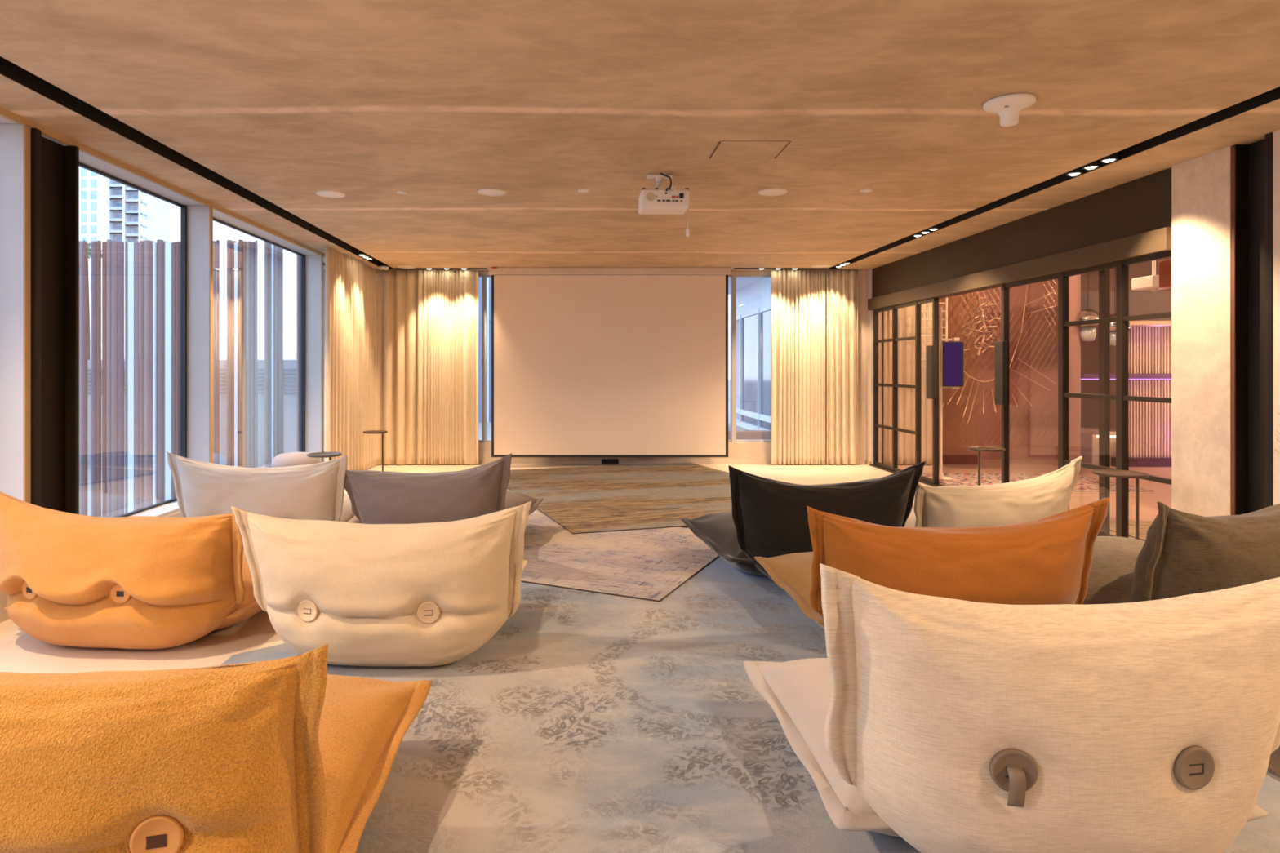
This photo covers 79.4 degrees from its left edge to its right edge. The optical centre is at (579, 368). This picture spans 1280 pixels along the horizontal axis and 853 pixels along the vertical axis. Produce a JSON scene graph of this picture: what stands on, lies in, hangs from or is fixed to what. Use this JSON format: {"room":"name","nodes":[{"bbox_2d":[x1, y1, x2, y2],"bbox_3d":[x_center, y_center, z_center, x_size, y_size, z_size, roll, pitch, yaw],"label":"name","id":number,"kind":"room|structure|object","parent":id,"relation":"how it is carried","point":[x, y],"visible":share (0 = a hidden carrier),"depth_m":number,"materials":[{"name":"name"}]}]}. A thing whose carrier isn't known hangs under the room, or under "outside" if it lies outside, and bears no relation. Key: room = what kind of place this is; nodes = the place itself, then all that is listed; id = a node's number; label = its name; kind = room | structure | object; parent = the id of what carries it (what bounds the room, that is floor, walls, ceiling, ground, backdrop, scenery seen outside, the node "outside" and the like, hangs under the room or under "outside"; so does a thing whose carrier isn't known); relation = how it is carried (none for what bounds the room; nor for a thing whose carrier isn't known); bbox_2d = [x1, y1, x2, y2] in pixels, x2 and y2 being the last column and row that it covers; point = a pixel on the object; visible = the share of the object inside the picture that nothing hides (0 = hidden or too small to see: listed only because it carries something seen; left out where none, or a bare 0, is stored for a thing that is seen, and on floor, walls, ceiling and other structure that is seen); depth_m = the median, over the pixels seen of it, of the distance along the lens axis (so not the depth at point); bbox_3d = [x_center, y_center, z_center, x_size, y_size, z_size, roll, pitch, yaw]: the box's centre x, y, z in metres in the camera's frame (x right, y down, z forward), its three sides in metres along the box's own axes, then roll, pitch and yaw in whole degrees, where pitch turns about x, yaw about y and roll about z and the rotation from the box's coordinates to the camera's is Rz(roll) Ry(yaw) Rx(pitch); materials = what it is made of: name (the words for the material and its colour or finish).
{"room":"screening room","nodes":[
{"label":"screening room","id":0,"kind":"room"},
{"bbox_2d":[0,115,324,622],"bbox_3d":[-3.028,-0.017,3.865,0.228,2.599,12.931,0,0,0],"label":"window frame","id":1,"kind":"structure","parent":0,"point":[15,138],"depth_m":5.49,"materials":[{"name":"metal"}]},
{"bbox_2d":[79,162,183,517],"bbox_3d":[-3.129,-0.133,5.075,0.026,2.308,1.990,0,0,0],"label":"window","id":2,"kind":"structure","parent":1,"relation":"in","point":[82,165],"depth_m":5.80,"materials":[{"name":"black metal"}]},
{"bbox_2d":[0,106,324,257],"bbox_3d":[-2.927,-1.300,3.865,0.026,0.035,12.930,0,0,0],"label":"trim","id":3,"kind":"structure","parent":1,"relation":"attached to","point":[5,113],"depth_m":5.06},
{"bbox_2d":[213,217,303,467],"bbox_3d":[-3.129,-0.133,7.405,0.026,2.308,2.590,0,0,0],"label":"window","id":4,"kind":"structure","parent":1,"relation":"in","point":[214,219],"depth_m":8.69,"materials":[{"name":"black metal"}]},
{"bbox_2d":[0,0,1279,271],"bbox_3d":[0.375,-1.385,3.940,7.250,0.144,13.080,0,0,0],"label":"ceiling","id":5,"kind":"structure","parent":0,"point":[252,109],"depth_m":3.88,"materials":[{"name":"wood"}]},
{"bbox_2d":[315,190,345,198],"bbox_3d":[-1.872,-1.316,5.789,0.214,0.014,0.214,0,0,0],"label":"ceiling speaker","id":6,"kind":"object","parent":5,"relation":"attached to","point":[335,194],"visible":1,"depth_m":5.79,"materials":[{"name":"white plastic"}]},
{"bbox_2d":[317,191,344,197],"bbox_3d":[-1.872,-1.319,5.789,0.201,0.009,0.201,0,0,0],"label":"grille","id":7,"kind":"object","parent":6,"relation":"attached to","point":[326,194],"depth_m":5.80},
{"bbox_2d":[324,245,376,470],"bbox_3d":[-2.696,-0.015,9.150,0.137,2.580,1.954,0,0,0],"label":"curtain","id":8,"kind":"object","parent":5,"relation":"hanging from","point":[350,286],"visible":0.94,"depth_m":8.96,"materials":[{"name":"fabric"}]},
{"bbox_2d":[375,270,417,465],"bbox_3d":[-2.459,-0.015,10.202,0.611,2.580,0.123,0,0,0],"label":"curtain","id":9,"kind":"object","parent":5,"relation":"hanging from","point":[396,290],"visible":0.83,"depth_m":10.18,"materials":[{"name":"fabric"}]},
{"bbox_2d":[417,270,478,464],"bbox_3d":[-1.741,-0.015,10.202,0.813,2.580,0.086,0,0,0],"label":"curtain","id":10,"kind":"object","parent":5,"relation":"hanging from","point":[447,300],"visible":1,"depth_m":10.19,"materials":[{"name":"fabric"}]},
{"bbox_2d":[477,188,506,195],"bbox_3d":[-0.649,-1.316,5.726,0.214,0.014,0.214,0,0,0],"label":"ceiling speaker","id":11,"kind":"object","parent":5,"relation":"attached to","point":[486,192],"visible":1,"depth_m":5.72,"materials":[{"name":"white plastic"}]},
{"bbox_2d":[479,190,505,195],"bbox_3d":[-0.649,-1.319,5.726,0.201,0.009,0.201,0,0,0],"label":"grille","id":12,"kind":"object","parent":11,"relation":"attached to","point":[481,192],"depth_m":5.73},
{"bbox_2d":[488,266,731,457],"bbox_3d":[0.400,-0.081,10.020,3.146,2.472,0.120,0,0,0],"label":"projection screen","id":13,"kind":"object","parent":5,"relation":"hanging from","point":[587,362],"visible":1,"depth_m":10.01,"materials":[{"name":"fabric"}]},
{"bbox_2d":[638,173,689,236],"bbox_3d":[0.574,-1.099,5.240,0.328,0.444,0.277,0,0,0],"label":"projector","id":14,"kind":"object","parent":5,"relation":"hanging from","point":[656,201],"visible":1,"depth_m":5.12,"materials":[{"name":"white plastic"}]},
{"bbox_2d":[646,191,655,200],"bbox_3d":[0.476,-1.147,5.120,0.060,0.060,0.004,0,0,0],"label":"speaker grille","id":15,"kind":"object","parent":14,"relation":"attached to","point":[651,196],"depth_m":5.12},
{"bbox_2d":[757,188,786,195],"bbox_3d":[1.441,-1.316,5.726,0.214,0.014,0.214,0,0,0],"label":"ceiling speaker","id":16,"kind":"object","parent":5,"relation":"attached to","point":[771,192],"visible":1,"depth_m":5.72,"materials":[{"name":"white plastic"}]},
{"bbox_2d":[759,190,786,195],"bbox_3d":[1.441,-1.319,5.726,0.201,0.009,0.201,0,0,0],"label":"grille","id":17,"kind":"object","parent":16,"relation":"attached to","point":[762,192],"depth_m":5.73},
{"bbox_2d":[770,270,825,464],"bbox_3d":[2.905,-0.015,10.198,0.729,2.580,0.092,0,0,0],"label":"curtain","id":18,"kind":"object","parent":5,"relation":"hanging from","point":[797,297],"visible":1,"depth_m":10.19,"materials":[{"name":"fabric"}]},
{"bbox_2d":[826,270,857,464],"bbox_3d":[3.492,-0.015,10.199,0.430,2.580,0.110,0,0,0],"label":"curtain","id":19,"kind":"object","parent":5,"relation":"hanging from","point":[842,286],"visible":1,"depth_m":10.19,"materials":[{"name":"fabric"}]},
{"bbox_2d":[982,93,1036,127],"bbox_3d":[2.117,-1.258,3.781,0.230,0.118,0.230,0,0,0],"label":"smoke detector","id":20,"kind":"object","parent":5,"relation":"attached to","point":[1008,107],"visible":1,"depth_m":3.74,"materials":[{"name":"white plastic"}]},
{"bbox_2d":[1066,166,1082,176],"bbox_3d":[3.345,-1.359,5.190,0.096,0.107,0.096,0,0,0],"label":"spot lamp","id":21,"kind":"object","parent":5,"relation":"attached to","point":[1077,171],"visible":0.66,"depth_m":5.16,"materials":[{"name":"black plastic"}]},
{"bbox_2d":[1082,159,1099,169],"bbox_3d":[3.345,-1.359,5.020,0.096,0.107,0.096,0,0,0],"label":"spot lamp","id":22,"kind":"object","parent":5,"relation":"attached to","point":[1094,165],"visible":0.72,"depth_m":4.99,"materials":[{"name":"black plastic"}]},
{"bbox_2d":[1099,151,1118,163],"bbox_3d":[3.345,-1.359,4.850,0.096,0.107,0.096,0,0,0],"label":"spot lamp","id":23,"kind":"object","parent":5,"relation":"attached to","point":[1114,157],"visible":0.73,"depth_m":4.82,"materials":[{"name":"black plastic"}]},
{"bbox_2d":[0,459,1279,774],"bbox_3d":[3.950,1.341,4.800,14.500,0.123,15.200,0,0,0],"label":"floor","id":24,"kind":"structure","parent":0,"point":[20,651],"depth_m":3.81,"materials":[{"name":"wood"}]},
{"bbox_2d":[31,128,79,514],"bbox_3d":[-2.970,0.001,4.263,0.160,2.564,0.355,0,0,0],"label":"steel column","id":25,"kind":"structure","parent":24,"relation":"on","point":[55,166],"depth_m":4.33,"materials":[{"name":"metal"}]},
{"bbox_2d":[0,491,262,648],"bbox_3d":[-2.090,0.903,3.924,1.295,0.752,1.310,0,0,6],"label":"lounge chair","id":26,"kind":"object","parent":24,"relation":"on","point":[68,579],"visible":0.9,"depth_m":3.37,"materials":[{"name":"orange fabric"}]},
{"bbox_2d":[214,548,262,630],"bbox_3d":[-2.073,1.122,4.065,1.122,0.314,0.969,0,0,6],"label":"seat cushion","id":27,"kind":"object","parent":26,"relation":"on","point":[250,601],"depth_m":3.68,"materials":[{"name":"orange fabric"}]},
{"bbox_2d":[165,451,357,522],"bbox_3d":[-2.213,0.924,5.732,1.250,0.710,1.227,0,0,0],"label":"lounge chair","id":28,"kind":"object","parent":24,"relation":"on","point":[315,491],"visible":0.54,"depth_m":5.18,"materials":[{"name":"grey fabric"}]},
{"bbox_2d":[339,493,355,522],"bbox_3d":[-2.210,1.121,5.832,1.071,0.316,0.969,0,0,0],"label":"seat cushion","id":29,"kind":"object","parent":28,"relation":"on","point":[346,515],"depth_m":5.75,"materials":[{"name":"grey fabric"}]},
{"bbox_2d":[271,452,321,467],"bbox_3d":[-2.674,1.041,7.273,0.442,0.484,0.443,0,0,0],"label":"ottoman","id":30,"kind":"object","parent":24,"relation":"on","point":[291,459],"visible":0.17,"depth_m":7.11,"materials":[{"name":"white fabric"}]},
{"bbox_2d":[306,452,342,460],"bbox_3d":[-2.210,1.011,6.667,0.288,0.544,0.285,0,0,0],"label":"side table","id":31,"kind":"object","parent":24,"relation":"on","point":[317,455],"visible":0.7,"depth_m":6.63,"materials":[{"name":"grey metal"}]},
{"bbox_2d":[363,430,387,471],"bbox_3d":[-2.387,1.010,9.023,0.296,0.546,0.280,0,0,0],"label":"side table","id":32,"kind":"object","parent":24,"relation":"on","point":[382,432],"visible":0.7,"depth_m":9.01,"materials":[{"name":"brown metal"}]},
{"bbox_2d":[506,462,732,533],"bbox_3d":[0.725,1.263,8.085,2.800,0.008,3.750,0,0,-17],"label":"rug","id":33,"kind":"object","parent":24,"relation":"on","point":[614,498],"visible":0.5,"depth_m":7.64,"materials":[{"name":"brown carpet"}]},
{"bbox_2d":[521,512,719,601],"bbox_3d":[-0.187,1.271,5.571,2.350,0.008,1.900,0,0,27],"label":"rug","id":34,"kind":"object","parent":24,"relation":"on","point":[646,564],"visible":0.43,"depth_m":5.10,"materials":[{"name":"beige carpet"}]},
{"bbox_2d":[342,453,543,524],"bbox_3d":[-0.983,0.912,5.668,1.239,0.700,1.250,0,0,9],"label":"lounge chair","id":35,"kind":"object","parent":34,"relation":"on","point":[375,497],"visible":0.62,"depth_m":5.10,"materials":[{"name":"grey fabric"}]},
{"bbox_2d":[352,489,537,523],"bbox_3d":[-0.966,1.078,5.779,1.163,0.368,0.969,0,0,9],"label":"seat cushion","id":36,"kind":"object","parent":35,"relation":"on","point":[513,499],"depth_m":5.83,"materials":[{"name":"grey fabric"}]},
{"bbox_2d":[220,555,1279,852],"bbox_3d":[0.425,1.279,3.050,4.050,0.008,4.900,0,0,0],"label":"rug","id":37,"kind":"object","parent":24,"relation":"on","point":[588,722],"visible":0.43,"depth_m":2.64,"materials":[{"name":"carpet"}]},
{"bbox_2d":[0,644,431,852],"bbox_3d":[-1.166,0.913,1.997,1.330,0.731,1.244,0,0,0],"label":"lounge chair","id":38,"kind":"object","parent":37,"relation":"on","point":[286,755],"visible":1,"depth_m":1.49,"materials":[{"name":"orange fabric"}]},
{"bbox_2d":[0,654,302,852],"bbox_3d":[-1.166,0.926,1.594,1.220,0.706,0.438,0,0,0],"label":"cushion","id":39,"kind":"object","parent":38,"relation":"on","point":[208,759],"depth_m":1.46,"materials":[{"name":"orange fabric"}]},
{"bbox_2d":[318,674,415,852],"bbox_3d":[-1.166,1.103,2.096,1.275,0.352,0.989,0,0,0],"label":"seat cushion","id":40,"kind":"object","parent":38,"relation":"on","point":[364,722],"depth_m":2.12,"materials":[{"name":"orange fabric"}]},
{"bbox_2d":[231,500,532,666],"bbox_3d":[-0.816,0.915,3.722,1.287,0.721,1.254,0,0,3],"label":"lounge chair","id":41,"kind":"object","parent":37,"relation":"on","point":[432,593],"visible":0.99,"depth_m":3.15,"materials":[{"name":"beige fabric"}]},
{"bbox_2d":[680,461,925,578],"bbox_3d":[1.379,0.910,4.943,1.232,0.722,1.242,0,0,-9],"label":"lounge chair","id":42,"kind":"object","parent":37,"relation":"on","point":[768,517],"visible":0.56,"depth_m":4.40,"materials":[{"name":"grey fabric"}]},
{"bbox_2d":[688,511,766,576],"bbox_3d":[1.361,1.113,5.049,1.081,0.315,0.969,0,0,-9],"label":"seat cushion","id":43,"kind":"object","parent":42,"relation":"on","point":[717,531],"depth_m":4.84,"materials":[{"name":"grey fabric"}]},
{"bbox_2d":[754,497,1110,628],"bbox_3d":[1.613,0.915,3.782,1.334,0.712,1.230,0,0,-3],"label":"lounge chair","id":44,"kind":"object","parent":37,"relation":"on","point":[1048,560],"visible":0.58,"depth_m":3.23,"materials":[{"name":"orange fabric"}]},
{"bbox_2d":[764,551,824,628],"bbox_3d":[1.609,1.111,3.883,1.122,0.320,0.969,0,0,-3],"label":"seat cushion","id":45,"kind":"object","parent":44,"relation":"on","point":[792,572],"depth_m":3.95,"materials":[{"name":"fabric"}]},
{"bbox_2d":[818,502,1094,617],"bbox_3d":[1.635,0.927,3.382,1.220,0.688,0.429,0,0,-3],"label":"cushion","id":46,"kind":"object","parent":44,"relation":"on","point":[1046,561],"depth_m":3.22,"materials":[{"name":"orange fabric"}]},
{"bbox_2d":[742,563,1279,852],"bbox_3d":[1.204,0.870,2.328,1.284,0.803,1.218,0,0,-2],"label":"lounge chair","id":47,"kind":"object","parent":37,"relation":"on","point":[935,724],"visible":1,"depth_m":1.77,"materials":[{"name":"fabric"}]},
{"bbox_2d":[758,657,901,837],"bbox_3d":[1.201,1.136,2.450,1.071,0.270,0.918,0,0,-2],"label":"seat cushion","id":48,"kind":"object","parent":47,"relation":"on","point":[798,692],"depth_m":2.41,"materials":[{"name":"fabric"}]},
{"bbox_2d":[967,446,1005,485],"bbox_3d":[3.512,0.984,6.630,0.292,0.598,0.288,0,0,0],"label":"side table","id":49,"kind":"object","parent":24,"relation":"on","point":[979,449],"visible":0.63,"depth_m":6.62,"materials":[{"name":"wood"}]},
{"bbox_2d":[904,456,1082,527],"bbox_3d":[2.539,0.927,5.313,1.327,0.704,1.237,0,0,-17],"label":"lounge chair","id":50,"kind":"object","parent":24,"relation":"on","point":[1050,494],"visible":0.44,"depth_m":4.73,"materials":[{"name":"beige fabric"}]},
{"bbox_2d":[904,500,915,527],"bbox_3d":[2.506,1.122,5.413,1.122,0.314,0.969,0,0,-17],"label":"seat cushion","id":51,"kind":"object","parent":50,"relation":"on","point":[911,521],"depth_m":5.13,"materials":[{"name":"beige fabric"}]},
{"bbox_2d":[921,473,1155,491],"bbox_3d":[5.025,1.277,8.675,1.950,0.006,1.350,0,0,0],"label":"rug","id":52,"kind":"object","parent":24,"relation":"on","point":[1084,483],"visible":0.29,"depth_m":8.75,"materials":[{"name":"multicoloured carpet"}]},
{"bbox_2d":[928,306,959,479],"bbox_3d":[4.225,0.277,8.900,0.330,1.995,0.260,0,0,0],"label":"tablet stand","id":53,"kind":"object","parent":52,"relation":"on","point":[941,477],"visible":0.88,"depth_m":8.88,"materials":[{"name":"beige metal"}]},
{"bbox_2d":[942,342,963,386],"bbox_3d":[4.287,-0.051,8.809,0.235,0.514,0.026,0,0,0],"label":"tablet","id":54,"kind":"object","parent":53,"relation":"attached to","point":[952,352],"visible":1,"depth_m":8.80,"materials":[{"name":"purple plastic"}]},
{"bbox_2d":[1069,274,1080,474],"bbox_3d":[6.000,-0.342,9.400,0.230,3.250,0.230,0,0,0],"label":"column","id":55,"kind":"structure","parent":24,"relation":"on","point":[1074,281],"depth_m":9.29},
{"bbox_2d":[1080,426,1115,464],"bbox_3d":[7.350,1.056,10.475,1.002,0.454,0.750,0,0,0],"label":"counter","id":56,"kind":"object","parent":24,"relation":"on","point":[1089,435],"depth_m":10.28,"materials":[{"name":"beige metal"}]},
{"bbox_2d":[1080,426,1115,435],"bbox_3d":[7.350,0.854,10.475,1.002,0.050,0.750,0,0,0],"label":"countertop","id":57,"kind":"structure","parent":56,"relation":"on","point":[1090,430],"depth_m":10.41,"materials":[{"name":"beige metal"}]},
{"bbox_2d":[1091,469,1149,539],"bbox_3d":[3.511,0.978,4.979,0.317,0.611,0.307,0,0,0],"label":"side table","id":58,"kind":"object","parent":24,"relation":"on","point":[1107,473],"visible":0.62,"depth_m":4.97,"materials":[{"name":"brown metal"}]},
{"bbox_2d":[1080,325,1171,466],"bbox_3d":[7.442,0.148,9.995,1.897,2.271,0.210,0,0,0],"label":"panel","id":59,"kind":"object","parent":24,"relation":"on","point":[1149,346],"visible":0.2,"depth_m":10.04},
{"bbox_2d":[1080,373,1171,378],"bbox_3d":[7.434,0.098,9.964,1.881,0.065,0.149,0,0,0],"label":"shelf","id":60,"kind":"object","parent":59,"relation":"attached to","point":[1082,375],"depth_m":9.89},
{"bbox_2d":[1110,521,1153,541],"bbox_3d":[5.200,1.277,4.800,2.000,0.006,3.200,0,0,0],"label":"rug","id":61,"kind":"object","parent":24,"relation":"on","point":[1144,526],"visible":0.02,"depth_m":6.12,"materials":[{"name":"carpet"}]},
{"bbox_2d":[1081,502,1279,604],"bbox_3d":[2.881,0.922,3.914,1.279,0.715,1.261,0,0,-22],"label":"lounge chair","id":62,"kind":"object","parent":24,"relation":"on","point":[1182,553],"visible":0.46,"depth_m":3.30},
{"bbox_2d":[1081,536,1145,604],"bbox_3d":[2.837,1.102,4.022,1.224,0.354,0.969,0,0,-22],"label":"seat cushion","id":63,"kind":"object","parent":62,"relation":"on","point":[1113,577],"depth_m":3.68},
{"bbox_2d":[1171,146,1231,516],"bbox_3d":[4.065,-0.017,4.766,0.430,2.600,0.450,0,0,0],"label":"column","id":64,"kind":"structure","parent":24,"relation":"on","point":[1201,186],"depth_m":4.75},
{"bbox_2d":[1231,132,1272,515],"bbox_3d":[3.933,-0.017,4.407,0.164,2.600,0.264,0,0,0],"label":"steel column","id":65,"kind":"structure","parent":24,"relation":"on","point":[1251,164],"depth_m":4.49,"materials":[{"name":"metal"}]},
{"bbox_2d":[478,271,977,460],"bbox_3d":[1.052,-0.342,10.430,8.604,3.250,0.200,0,0,0],"label":"wall","id":66,"kind":"structure","parent":0,"point":[736,451],"depth_m":10.33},
{"bbox_2d":[478,274,491,442],"bbox_3d":[-1.278,-0.135,10.405,0.318,2.265,0.110,0,0,0],"label":"window","id":67,"kind":"structure","parent":66,"relation":"in","point":[484,277],"depth_m":10.35,"materials":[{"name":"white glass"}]},
{"bbox_2d":[601,459,618,463],"bbox_3d":[0.413,1.248,10.313,0.230,0.060,0.034,0,0,0],"label":"box","id":68,"kind":"object","parent":66,"relation":"attached to","point":[603,461],"visible":1,"depth_m":10.30,"materials":[{"name":"black plastic"}]},
{"bbox_2d":[395,460,865,464],"bbox_3d":[0.455,1.258,10.321,6.810,0.050,0.018,0,0,0],"label":"baseboard","id":69,"kind":"structure","parent":66,"relation":"attached to","point":[480,462],"depth_m":10.31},
{"bbox_2d":[728,274,770,442],"bbox_3d":[2.290,-0.135,10.405,0.672,2.265,0.110,0,0,0],"label":"window","id":70,"kind":"structure","parent":66,"relation":"in","point":[733,277],"depth_m":10.35,"materials":[{"name":"white metal"}]},
{"bbox_2d":[881,454,977,463],"bbox_3d":[4.677,1.223,10.320,1.354,0.120,0.020,0,0,0],"label":"baseboard","id":71,"kind":"structure","parent":66,"relation":"attached to","point":[946,459],"depth_m":10.31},
{"bbox_2d":[977,279,1057,459],"bbox_3d":[6.048,-0.342,10.780,1.587,3.250,0.500,0,0,0],"label":"wall panel","id":72,"kind":"object","parent":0,"point":[1015,453],"visible":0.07,"depth_m":10.83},
{"bbox_2d":[866,129,1279,505],"bbox_3d":[4.010,-0.017,3.865,0.300,2.600,12.930,0,0,0],"label":"wall","id":73,"kind":"structure","parent":0,"point":[1276,135],"depth_m":4.27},
{"bbox_2d":[869,463,945,486],"bbox_3d":[3.900,1.272,7.575,0.120,0.022,5.166,0,0,0],"label":"trim","id":74,"kind":"structure","parent":73,"relation":"attached to","point":[870,464],"depth_m":8.67,"materials":[{"name":"brown metal"}]},
{"bbox_2d":[915,297,938,484],"bbox_3d":[3.870,0.245,8.583,0.101,2.031,0.524,0,0,0],"label":"door","id":75,"kind":"structure","parent":73,"relation":"in","point":[932,351],"depth_m":8.39,"materials":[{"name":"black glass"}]},
{"bbox_2d":[873,302,915,471],"bbox_3d":[3.895,0.245,9.464,0.052,2.031,1.283,0,0,0],"label":"door","id":76,"kind":"structure","parent":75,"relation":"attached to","point":[895,340],"depth_m":9.48,"materials":[{"name":"black metal"}]},
{"bbox_2d":[867,226,1171,310],"bbox_3d":[3.897,-0.845,7.575,0.165,0.150,5.166,0,0,0],"label":"trim","id":77,"kind":"structure","parent":73,"relation":"attached to","point":[1157,241],"depth_m":6.34,"materials":[{"name":"brown metal"}]},
{"bbox_2d":[871,167,1171,297],"bbox_3d":[3.938,-1.119,7.575,0.125,0.397,5.166,0,0,0],"label":"beam","id":78,"kind":"structure","parent":73,"relation":"attached to","point":[1141,205],"depth_m":6.37,"materials":[{"name":"brown metal"}]},
{"bbox_2d":[994,273,1057,483],"bbox_3d":[3.870,0.245,6.622,0.101,2.031,0.891,0,0,0],"label":"door","id":79,"kind":"structure","parent":73,"relation":"in","point":[1002,348],"depth_m":7.00,"materials":[{"name":"black metal"}]},
{"bbox_2d":[1098,269,1110,534],"bbox_3d":[3.993,0.245,5.838,0.035,2.031,0.070,0,0,0],"label":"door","id":80,"kind":"structure","parent":73,"relation":"in","point":[1104,275],"depth_m":5.81,"materials":[{"name":"brown metal"}]},
{"bbox_2d":[1057,250,1171,537],"bbox_3d":[3.895,0.245,5.599,0.052,2.031,1.215,0,0,0],"label":"door frame","id":81,"kind":"structure","parent":73,"relation":"in","point":[1122,317],"depth_m":5.51,"materials":[{"name":"black metal"}]},
{"bbox_2d":[1080,257,1171,426],"bbox_3d":[8.871,-0.342,12.100,4.258,3.250,0.200,0,0,0],"label":"wall","id":82,"kind":"structure","parent":0,"point":[1089,349],"depth_m":12.00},
{"bbox_2d":[1080,291,1171,319],"bbox_3d":[8.612,-0.788,9.750,4.776,0.360,0.300,0,0,0],"label":"bulkhead","id":83,"kind":"object","parent":82,"relation":"attached to","point":[1140,303],"depth_m":9.60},
{"bbox_3d":[7.500,-2.017,5.600,7.000,0.100,13.200,0,0,0],"label":"ceiling","id":84,"kind":"structure","parent":0,"visible":0},
{"bbox_2d":[921,297,947,368],"bbox_3d":[4.566,-0.884,9.900,0.366,2.165,0.028,0,0,0],"label":"ladder rack","id":85,"kind":"object","parent":84,"relation":"hanging from","point":[945,311],"visible":0.16,"depth_m":9.89,"materials":[{"name":"wood"}]},
{"bbox_2d":[959,279,1056,447],"bbox_3d":[5.416,-0.484,9.700,1.223,2.965,0.020,0,0,0],"label":"curtain","id":86,"kind":"object","parent":84,"relation":"hanging from","point":[960,446],"visible":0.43,"depth_m":9.70,"materials":[{"name":"gold metal"}]},
{"bbox_2d":[956,293,1000,423],"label":"wire sculpture","id":87,"kind":"object","parent":86,"relation":"hanging from","point":[983,316],"depth_m":9.55,"materials":[{"name":"gold metal"}]},
{"bbox_2d":[1009,284,1056,405],"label":"wire sculpture","id":88,"kind":"object","parent":86,"relation":"hanging from","point":[1027,284],"depth_m":9.56,"materials":[{"name":"gold metal"}]},
{"bbox_2d":[1076,273,1098,341],"bbox_3d":[6.161,-1.149,9.300,0.330,1.637,0.330,0,0,0],"label":"dome pendant","id":89,"kind":"object","parent":84,"relation":"hanging from","point":[1087,332],"visible":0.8,"depth_m":9.23,"materials":[{"name":"silver metal"}]},
{"bbox_2d":[1110,267,1131,346],"bbox_3d":[6.487,-1.121,9.300,0.330,1.691,0.330,0,0,0],"label":"dome pendant","id":90,"kind":"object","parent":84,"relation":"hanging from","point":[1113,325],"visible":0.34,"depth_m":9.25,"materials":[{"name":"silver metal"}]},
{"bbox_2d":[1131,260,1168,292],"bbox_3d":[5.692,-1.363,7.600,0.250,1.208,0.300,0,0,0],"label":"projector","id":91,"kind":"object","parent":84,"relation":"hanging from","point":[1151,283],"visible":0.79,"depth_m":7.58,"materials":[{"name":"white plastic"}]},
{"bbox_2d":[1159,258,1171,288],"bbox_3d":[4.965,-1.323,6.400,0.155,1.288,0.160,0,0,0],"label":"upper cabinet","id":92,"kind":"object","parent":84,"relation":"hanging from","point":[1165,266],"visible":0.24,"depth_m":6.40,"materials":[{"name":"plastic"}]},
{"bbox_3d":[11.050,-0.342,5.600,0.100,3.250,13.200,0,0,0],"label":"wall","id":93,"kind":"structure","parent":0,"visible":0},
{"bbox_2d":[1128,320,1171,325],"bbox_3d":[8.612,-0.578,9.760,4.776,0.060,0.280,0,0,0],"label":"trim","id":94,"kind":"structure","parent":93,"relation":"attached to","point":[1139,322],"depth_m":9.62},
{"label":"outside","id":95,"kind":"structure","parent":0,"visible":0},
{"bbox_2d":[87,380,730,517],"bbox_3d":[0.000,4.583,120.000,320.000,0.200,360.000,0,0,0],"label":"ground","id":96,"kind":"structure","parent":95,"point":[89,466],"depth_m":30.14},
{"bbox_2d":[83,239,102,359],"bbox_3d":[-28.181,-1.458,44.023,1.749,11.885,1.737,0,0,0],"label":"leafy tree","id":97,"kind":"object","parent":96,"relation":"on","point":[89,249],"visible":0.23,"depth_m":43.95,"materials":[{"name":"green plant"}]},
{"bbox_2d":[79,166,169,359],"bbox_3d":[-124.583,-43.017,206.950,20.833,95.000,14.100,0,0,0],"label":"apartment tower","id":98,"kind":"structure","parent":96,"relation":"on","point":[110,209],"depth_m":200.39,"materials":[{"name":"white concrete"}]},
{"bbox_2d":[87,360,296,464],"bbox_3d":[-21.000,2.033,38.970,26.000,4.900,6.060,0,0,0],"label":"building","id":99,"kind":"structure","parent":96,"relation":"on","point":[289,366],"depth_m":36.00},
{"bbox_2d":[79,239,324,517],"bbox_3d":[-6.750,1.182,12.630,5.900,6.602,0.119,0,0,0],"label":"fence","id":100,"kind":"object","parent":96,"relation":"on","point":[152,268],"visible":0.38,"depth_m":12.60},
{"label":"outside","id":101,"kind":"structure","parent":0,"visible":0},
{"bbox_2d":[478,404,748,439],"bbox_3d":[3.000,1.493,21.115,12.000,0.180,17.770,0,0,0],"label":"terrace","id":102,"kind":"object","parent":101,"point":[489,424],"depth_m":18.09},
{"bbox_2d":[478,277,491,422],"bbox_3d":[-0.400,-1.167,20.125,5.600,5.200,0.350,0,0,0],"label":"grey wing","id":103,"kind":"object","parent":102,"relation":"on","point":[489,279],"visible":0.03,"depth_m":20.00},
{"bbox_2d":[728,277,770,430],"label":"window","id":104,"kind":"structure","parent":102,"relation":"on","point":[753,294],"depth_m":17.24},
{"bbox_2d":[728,430,770,439],"bbox_3d":[3.300,1.233,12.750,6.200,0.400,0.300,0,0,0],"label":"wall","id":105,"kind":"structure","parent":102,"relation":"on","point":[740,434],"depth_m":12.60,"materials":[{"name":"paint"}]},
{"bbox_3d":[4.010,-1.642,4.665,0.020,0.650,11.330,0,0,0],"label":"wall","id":106,"kind":"structure","parent":0,"visible":0},
{"bbox_2d":[883,302,932,464],"bbox_3d":[4.373,-0.172,10.203,0.674,2.889,0.061,0,0,0],"label":"curtain","id":107,"kind":"object","parent":106,"relation":"hanging from","point":[906,316],"visible":0.41,"depth_m":10.19,"materials":[{"name":"fabric"}]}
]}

